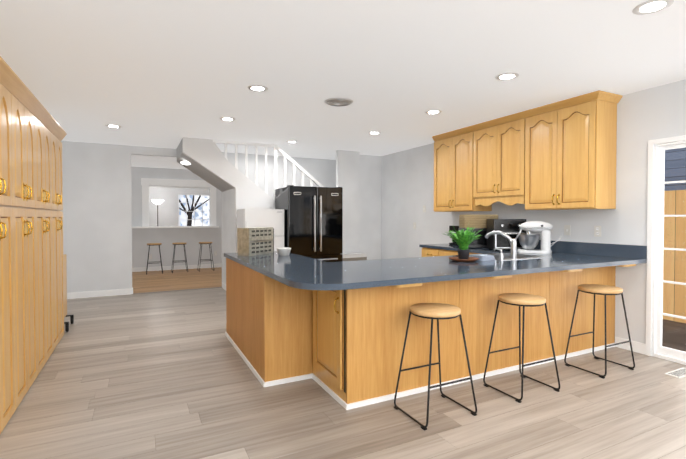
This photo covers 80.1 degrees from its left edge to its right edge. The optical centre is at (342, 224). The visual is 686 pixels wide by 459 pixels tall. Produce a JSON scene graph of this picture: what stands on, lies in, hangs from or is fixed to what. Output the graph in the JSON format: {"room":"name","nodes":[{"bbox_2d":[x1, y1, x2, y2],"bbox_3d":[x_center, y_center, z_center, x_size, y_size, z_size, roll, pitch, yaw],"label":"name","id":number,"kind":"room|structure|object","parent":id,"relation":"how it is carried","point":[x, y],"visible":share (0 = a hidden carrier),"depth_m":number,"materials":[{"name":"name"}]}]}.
{"room":"kitchen","nodes":[
{"label":"kitchen","id":0,"kind":"room"},
{"bbox_2d":[131,167,221,267],"bbox_3d":[-3.656,-0.139,10.532,5.740,2.520,0.120,0,1,-27],"label":"wall","id":1,"kind":"structure","parent":0,"point":[192,238],"depth_m":10.14,"materials":[{"name":"paint"}]},
{"bbox_2d":[132,226,218,227],"bbox_3d":[-4.294,0.061,10.060,2.333,0.035,0.440,0,1,-27],"label":"shelf","id":2,"kind":"object","parent":1,"relation":"attached to","point":[179,227],"visible":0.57,"depth_m":9.98,"materials":[{"name":"white"}]},
{"bbox_2d":[132,263,221,271],"bbox_3d":[-3.626,1.072,10.492,5.740,0.100,0.013,0,1,-27],"label":"baseboard","id":3,"kind":"structure","parent":1,"relation":"attached to","point":[141,269],"depth_m":10.21,"materials":[{"name":"white wood"}]},
{"bbox_2d":[141,178,215,226],"bbox_3d":[-4.097,-0.545,10.287,1.768,1.170,0.150,0,1,-27],"label":"trim","id":4,"kind":"structure","parent":1,"relation":"attached to","point":[147,182],"depth_m":10.12,"materials":[{"name":"white"}]},
{"bbox_2d":[132,267,221,292],"bbox_3d":[-2.954,1.195,9.150,5.980,0.100,3.260,0,1,-27],"label":"floor","id":5,"kind":"structure","parent":0,"point":[157,281],"depth_m":8.59,"materials":[{"name":"brown wood"}]},
{"bbox_2d":[146,243,162,273],"bbox_3d":[-4.416,0.788,9.564,0.362,0.700,0.345,0,1,-27],"label":"bar stool","id":6,"kind":"object","parent":5,"relation":"on","point":[152,244],"visible":1,"depth_m":9.50,"materials":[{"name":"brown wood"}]},
{"bbox_2d":[171,242,187,272],"bbox_3d":[-3.924,0.783,9.810,0.362,0.700,0.345,0,1,-27],"label":"bar stool","id":7,"kind":"object","parent":5,"relation":"on","point":[179,243],"visible":1,"depth_m":9.75,"materials":[{"name":"brown wood"}]},
{"bbox_2d":[198,242,213,271],"bbox_3d":[-3.388,0.779,10.078,0.362,0.700,0.345,0,1,-27],"label":"bar stool","id":8,"kind":"object","parent":5,"relation":"on","point":[209,243],"visible":1,"depth_m":10.01,"materials":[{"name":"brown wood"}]},
{"bbox_2d":[149,187,208,225],"bbox_3d":[-5.221,-0.193,13.662,5.740,2.520,0.120,0,1,-27],"label":"wall","id":9,"kind":"structure","parent":0,"point":[168,211],"depth_m":13.32,"materials":[{"name":"paint"}]},
{"bbox_2d":[178,194,208,225],"bbox_3d":[-4.773,-0.452,13.853,1.525,1.130,0.030,0,1,-27],"label":"window","id":10,"kind":"structure","parent":9,"relation":"in","point":[194,219],"depth_m":13.72,"materials":[{"name":"white wood"}]},
{"bbox_2d":[61,141,335,292],"bbox_3d":[-2.221,-0.090,7.661,5.740,2.520,0.100,0,1,-27],"label":"wall","id":11,"kind":"structure","parent":0,"point":[97,225],"depth_m":6.76,"materials":[{"name":"paint"}]},
{"bbox_2d":[67,288,132,298],"bbox_3d":[-4.166,1.138,6.646,1.334,0.100,0.014,0,1,-27],"label":"baseboard","id":12,"kind":"structure","parent":11,"relation":"attached to","point":[87,294],"depth_m":6.72,"materials":[{"name":"white wood"}]},
{"bbox_2d":[176,137,380,283],"bbox_3d":[-0.957,-0.085,7.407,3.705,2.520,1.485,0,1,-27],"label":"wall","id":13,"kind":"structure","parent":0,"point":[358,177],"depth_m":7.38,"materials":[{"name":"white paint"}]},
{"bbox_2d":[180,161,190,164],"bbox_3d":[-2.570,-1.011,6.688,0.180,0.070,0.180,0,1,-27],"label":"ceiling light","id":14,"kind":"object","parent":13,"relation":"attached to","point":[185,162],"visible":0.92,"depth_m":6.62,"materials":[{"name":"white"}]},
{"bbox_2d":[213,140,323,199],"bbox_3d":[-1.084,-0.452,6.890,2.150,1.770,0.084,0,1,-27],"label":"stair railing","id":15,"kind":"object","parent":13,"relation":"attached to","point":[288,158],"visible":0.48,"depth_m":6.77,"materials":[{"name":"white wood"}]},
{"bbox_2d":[0,288,685,458],"bbox_3d":[-0.004,1.297,3.247,5.980,0.100,9.820,0,1,-27],"label":"floor","id":16,"kind":"structure","parent":0,"point":[164,375],"depth_m":2.79,"materials":[{"name":"beige wood"}]},
{"bbox_2d":[0,60,19,433],"bbox_3d":[-2.360,0.146,2.294,0.677,2.236,0.737,0,1,-27],"label":"tall cabinet","id":17,"kind":"object","parent":16,"relation":"on","point":[9,150],"depth_m":2.64,"materials":[{"name":"brown wood"}]},
{"bbox_2d":[16,80,43,402],"bbox_3d":[-2.646,0.136,2.865,0.677,2.236,0.793,0,1,-27],"label":"tall cabinet","id":18,"kind":"object","parent":16,"relation":"on","point":[33,133],"depth_m":3.11,"materials":[{"name":"brown wood"}]},
{"bbox_2d":[40,108,55,364],"bbox_3d":[-2.944,0.125,3.462,0.677,2.236,0.793,0,1,-27],"label":"tall cabinet","id":19,"kind":"object","parent":16,"relation":"on","point":[47,149],"depth_m":3.73,"materials":[{"name":"brown wood"}]},
{"bbox_2d":[52,120,63,345],"bbox_3d":[-3.229,0.116,4.032,0.677,2.236,0.736,0,1,-27],"label":"tall cabinet","id":20,"kind":"object","parent":16,"relation":"on","point":[57,132],"depth_m":4.28,"materials":[{"name":"brown wood"}]},
{"bbox_2d":[63,254,73,331],"bbox_3d":[-3.520,0.796,4.679,0.676,0.849,0.540,0,1,-27],"label":"rolling cart","id":21,"kind":"object","parent":16,"relation":"on","point":[65,296],"visible":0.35,"depth_m":4.94,"materials":[{"name":"brown wood"}]},
{"bbox_2d":[133,287,221,293],"bbox_3d":[-2.923,1.225,7.299,1.500,0.104,0.080,0,1,-27],"label":"threshold","id":22,"kind":"object","parent":16,"relation":"on","point":[177,290],"visible":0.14,"depth_m":7.27,"materials":[{"name":"beige wood"}]},
{"bbox_2d":[224,252,251,370],"bbox_3d":[-0.724,0.778,4.075,0.660,0.910,1.360,0,1,-27],"label":"base cabinet","id":23,"kind":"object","parent":16,"relation":"on","point":[238,268],"depth_m":3.92,"materials":[{"name":"brown wood"}]},
{"bbox_2d":[237,227,273,255],"bbox_3d":[-0.942,0.173,4.400,0.433,0.285,0.458,0,1,-27],"label":"basket","id":24,"kind":"object","parent":23,"relation":"on","point":[252,241],"depth_m":4.24,"materials":[{"name":"beige wicker"}]},
{"bbox_2d":[277,247,290,255],"bbox_3d":[-0.616,0.281,4.254,0.156,0.075,0.156,0,1,-27],"label":"bowl","id":25,"kind":"object","parent":23,"relation":"on","point":[283,251],"visible":1,"depth_m":4.20,"materials":[{"name":"white ceramic"}]},
{"bbox_2d":[237,209,283,251],"bbox_3d":[-1.286,0.478,6.369,0.610,1.430,0.595,0,1,-27],"label":"refrigerator","id":26,"kind":"object","parent":16,"relation":"on","point":[250,218],"visible":0.38,"depth_m":6.16,"materials":[{"name":"white"}]},
{"bbox_2d":[275,185,342,261],"bbox_3d":[-0.549,0.292,6.638,0.910,1.792,0.757,0,1,-27],"label":"refrigerator","id":27,"kind":"object","parent":16,"relation":"on","point":[313,222],"visible":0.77,"depth_m":6.33,"materials":[{"name":"black metal"}]},
{"bbox_2d":[394,303,476,429],"bbox_3d":[0.616,0.906,2.740,0.432,0.700,0.365,0,1,-27],"label":"bar stool","id":28,"kind":"object","parent":16,"relation":"on","point":[432,311],"visible":1,"depth_m":2.68,"materials":[{"name":"brown wood"}]},
{"bbox_2d":[252,229,646,409],"bbox_3d":[1.083,0.642,3.595,3.466,1.197,1.110,0,1,-27],"label":"kitchen peninsula","id":29,"kind":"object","parent":16,"relation":"on","point":[336,331],"depth_m":3.22,"materials":[{"name":"brown wood"}]},
{"bbox_2d":[224,240,646,289],"bbox_3d":[0.737,0.275,4.282,3.466,0.162,2.660,0,1,-27],"label":"countertop","id":30,"kind":"structure","parent":29,"relation":"on","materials":[{"name":"stone"}]},
{"bbox_2d":[449,226,458,244],"bbox_3d":[1.651,0.153,5.877,0.211,0.275,0.170,0,1,-27],"label":"coffee maker","id":31,"kind":"object","parent":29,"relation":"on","point":[454,228],"visible":0.29,"depth_m":5.82,"materials":[{"name":"black"}]},
{"bbox_2d":[448,257,478,261],"bbox_3d":[1.092,0.315,3.700,0.270,0.026,0.270,0,1,-27],"label":"wood tray","id":32,"kind":"object","parent":29,"relation":"on","point":[470,259],"visible":0.92,"depth_m":3.62,"materials":[{"name":"brown wood"}]},
{"bbox_2d":[445,225,482,258],"bbox_3d":[1.081,0.149,3.695,0.386,0.331,0.367,0,1,-27],"label":"fern plant","id":33,"kind":"object","parent":32,"relation":"on","point":[463,240],"visible":1,"depth_m":3.66,"materials":[{"name":"green plant"}]},
{"bbox_2d":[459,228,486,246],"bbox_3d":[1.772,0.172,5.356,0.440,0.255,0.322,0,1,3],"label":"microwave","id":34,"kind":"object","parent":29,"relation":"on","point":[481,241],"visible":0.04,"depth_m":5.20,"materials":[{"name":"black metal"}]},
{"bbox_2d":[459,215,498,227],"bbox_3d":[1.772,-0.044,5.353,0.448,0.175,0.318,0,1,3],"label":"woven basket","id":35,"kind":"object","parent":34,"relation":"on","point":[475,221],"visible":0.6,"depth_m":5.21,"materials":[{"name":"beige wicker"}]},
{"bbox_2d":[469,254,494,260],"bbox_3d":[1.289,0.304,3.809,0.170,0.043,0.200,0,1,-27],"label":"folded towel","id":36,"kind":"object","parent":29,"relation":"on","point":[483,257],"visible":0.85,"depth_m":3.74,"materials":[{"name":"fabric"}]},
{"bbox_2d":[494,248,503,258],"bbox_3d":[1.460,0.273,3.828,0.062,0.099,0.076,0,1,-27],"label":"soap dispenser","id":37,"kind":"object","parent":29,"relation":"on","point":[501,256],"depth_m":3.81,"materials":[{"name":"silver metal"}]},
{"bbox_2d":[485,229,521,258],"bbox_3d":[1.545,0.179,3.950,0.218,0.283,0.272,0,1,-27],"label":"faucet","id":38,"kind":"object","parent":29,"relation":"on","point":[513,243],"depth_m":3.88,"materials":[{"name":"silver metal"}]},
{"bbox_2d":[487,219,525,250],"bbox_3d":[1.976,0.119,4.943,0.370,0.375,0.368,0,1,3],"label":"toaster oven","id":39,"kind":"object","parent":29,"relation":"on","point":[509,227],"visible":0.58,"depth_m":4.81,"materials":[{"name":"black metal"}]},
{"bbox_2d":[486,253,548,260],"bbox_3d":[1.642,0.417,4.122,0.704,0.198,0.524,0,1,-27],"label":"sink","id":40,"kind":"object","parent":29,"relation":"in","point":[507,256],"depth_m":4.01,"materials":[{"name":"silver metal"}]},
{"bbox_2d":[517,221,561,253],"bbox_3d":[2.197,0.135,4.592,0.419,0.355,0.338,0,1,-27],"label":"stand mixer","id":41,"kind":"object","parent":29,"relation":"on","point":[528,241],"visible":0.96,"depth_m":4.51,"materials":[{"name":"white"}]},
{"bbox_2d":[483,293,559,402],"bbox_3d":[1.358,0.899,3.111,0.432,0.700,0.365,0,1,-27],"label":"bar stool","id":42,"kind":"object","parent":16,"relation":"on","point":[524,300],"visible":1,"depth_m":3.05,"materials":[{"name":"brown wood"}]},
{"bbox_2d":[564,284,634,378],"bbox_3d":[2.226,0.892,3.544,0.432,0.700,0.365,0,1,-27],"label":"bar stool","id":43,"kind":"object","parent":16,"relation":"on","point":[598,289],"visible":1,"depth_m":3.48,"materials":[{"name":"brown wood"}]},
{"bbox_2d":[665,367,685,377],"bbox_3d":[2.838,1.240,3.420,0.300,0.006,0.110,0,1,-27],"label":"floor vent","id":44,"kind":"object","parent":16,"relation":"in","point":[679,373],"visible":1,"depth_m":3.40,"materials":[{"name":"white plastic"}]},
{"bbox_2d":[0,0,685,168],"bbox_3d":[-1.528,-1.385,6.252,5.980,0.120,16.640,0,1,-27],"label":"ceiling","id":45,"kind":"structure","parent":0,"point":[161,73],"depth_m":3.23,"materials":[{"name":"white paint"}]},
{"bbox_2d":[105,125,121,127],"bbox_3d":[-3.053,-1.308,5.435,0.195,0.005,0.195,-1,1,-33],"label":"recessed light","id":46,"kind":"object","parent":45,"relation":"in","point":[112,126],"depth_m":5.44,"materials":[{"name":"white"}]},
{"bbox_2d":[219,117,235,120],"bbox_3d":[-1.425,-1.301,5.041,0.195,0.005,0.195,-1,1,-33],"label":"recessed light","id":47,"kind":"object","parent":45,"relation":"in","point":[222,118],"depth_m":5.05,"materials":[{"name":"white"}]},
{"bbox_2d":[247,85,267,91],"bbox_3d":[-0.804,-1.280,3.843,0.195,0.005,0.195,1,1,27],"label":"recessed light","id":48,"kind":"object","parent":45,"relation":"in","point":[258,88],"depth_m":3.84,"materials":[{"name":"white"}]},
{"bbox_2d":[324,97,352,105],"bbox_3d":[-0.044,-1.280,4.290,0.310,0.021,0.310,0,1,-27],"label":"ceiling vent","id":49,"kind":"object","parent":45,"relation":"in","point":[338,101],"visible":1,"depth_m":4.24,"materials":[{"name":"white metal"}]},
{"bbox_2d":[425,110,441,113],"bbox_3d":[1.043,-1.295,4.710,0.195,0.005,0.195,-1,1,-33],"label":"recessed light","id":50,"kind":"object","parent":45,"relation":"in","point":[430,111],"depth_m":4.71,"materials":[{"name":"white"}]},
{"bbox_2d":[495,72,518,79],"bbox_3d":[1.414,-1.275,3.520,0.195,0.005,0.195,-1,1,-33],"label":"recessed light","id":51,"kind":"object","parent":45,"relation":"in","point":[505,76],"depth_m":3.51,"materials":[{"name":"white"}]},
{"bbox_2d":[632,0,674,14],"bbox_3d":[1.785,-1.255,2.353,0.195,0.005,0.195,-1,1,-33],"label":"recessed light","id":52,"kind":"object","parent":45,"relation":"in","point":[649,7],"depth_m":2.35,"materials":[{"name":"white"}]},
{"bbox_2d":[381,79,685,355],"bbox_3d":[1.093,-0.088,7.584,0.120,2.520,16.640,0,1,-27],"label":"wall","id":53,"kind":"structure","parent":0,"point":[645,116],"depth_m":4.13,"materials":[{"name":"paint"}]},
{"bbox_2d":[432,126,495,211],"bbox_3d":[1.706,-0.750,5.815,0.346,1.124,0.873,0,1,-27],"label":"upper cabinet","id":54,"kind":"object","parent":53,"relation":"attached to","point":[454,151],"depth_m":5.68,"materials":[{"name":"brown wood"}]},
{"bbox_2d":[476,111,523,197],"bbox_3d":[2.054,-0.820,5.117,0.346,0.959,0.810,0,1,-27],"label":"upper cabinet","id":55,"kind":"object","parent":53,"relation":"attached to","point":[499,141],"depth_m":4.99,"materials":[{"name":"brown wood"}]},
{"bbox_2d":[564,225,570,235],"bbox_3d":[2.519,0.063,4.587,0.010,0.115,0.072,0,1,-27],"label":"electrical outlet plate","id":56,"kind":"object","parent":53,"relation":"attached to","point":[566,227],"depth_m":4.58,"materials":[{"name":"white plastic"}]},
{"bbox_2d":[516,90,619,209],"bbox_3d":[2.402,-0.726,4.422,0.346,1.124,0.873,0,1,-27],"label":"upper cabinet","id":57,"kind":"object","parent":53,"relation":"attached to","point":[560,155],"depth_m":4.17,"materials":[{"name":"brown wood"}]},
{"bbox_2d":[594,226,600,236],"bbox_3d":[2.672,0.069,4.283,0.007,0.115,0.072,0,1,-27],"label":"electrical outlet plate","id":58,"kind":"object","parent":53,"relation":"attached to","point":[597,231],"depth_m":4.28,"materials":[{"name":"white plastic"}]},
{"bbox_2d":[615,336,645,354],"bbox_3d":[2.818,1.184,4.004,0.013,0.100,0.285,0,1,-27],"label":"baseboard","id":59,"kind":"structure","parent":53,"relation":"attached to","point":[638,347],"depth_m":3.98,"materials":[{"name":"white wood"}]},
{"bbox_2d":[646,135,685,364],"bbox_3d":[3.370,0.237,3.012,0.137,2.027,1.959,0,1,-27],"label":"door frame","id":60,"kind":"structure","parent":53,"relation":"attached to","point":[655,243],"depth_m":3.81,"materials":[{"name":"white wood"}]},
{"bbox_3d":[-4.465,1.143,12.173,5.980,0.100,3.500,0,1,-27],"label":"floor","id":61,"kind":"structure","parent":0,"visible":0},
{"bbox_2d":[152,200,163,225],"bbox_3d":[-5.579,0.175,12.305,0.350,1.830,0.350,0,1,-27],"label":"torchiere floor lamp","id":62,"kind":"object","parent":61,"relation":"on","point":[157,202],"visible":0.73,"depth_m":12.25,"materials":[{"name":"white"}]},
{"label":"outside","id":63,"kind":"structure","parent":0,"visible":0},
{"bbox_2d":[662,319,685,351],"bbox_3d":[3.767,1.334,4.585,1.960,0.100,13.000,0,1,-27],"label":"deck","id":64,"kind":"object","parent":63,"point":[676,329],"depth_m":4.72,"materials":[{"name":"brown wood"}]},
{"bbox_2d":[663,190,685,322],"bbox_3d":[4.804,0.425,4.528,0.060,1.720,16.000,0,1,-27],"label":"fence","id":65,"kind":"object","parent":64,"relation":"on","point":[675,230],"depth_m":5.36,"materials":[{"name":"brown wood"}]},
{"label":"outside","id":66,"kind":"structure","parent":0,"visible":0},
{"bbox_2d":[179,195,208,225],"bbox_3d":[-5.998,-0.620,15.883,2.518,3.509,0.200,0,1,-27],"label":"tree","id":67,"kind":"object","parent":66,"point":[189,215],"visible":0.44,"depth_m":15.85,"materials":[{"name":"grey plant"}]},
{"bbox_2d":[179,195,209,225],"bbox_3d":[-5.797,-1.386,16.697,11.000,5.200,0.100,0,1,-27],"label":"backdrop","id":68,"kind":"structure","parent":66,"point":[182,214],"depth_m":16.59,"materials":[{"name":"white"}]},
{"bbox_2d":[664,147,685,190],"bbox_3d":[7.371,-2.197,5.766,0.400,7.200,28.000,0,1,-27],"label":"house","id":69,"kind":"structure","parent":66,"point":[670,158],"depth_m":7.81,"materials":[{"name":"blue"}]}
]}

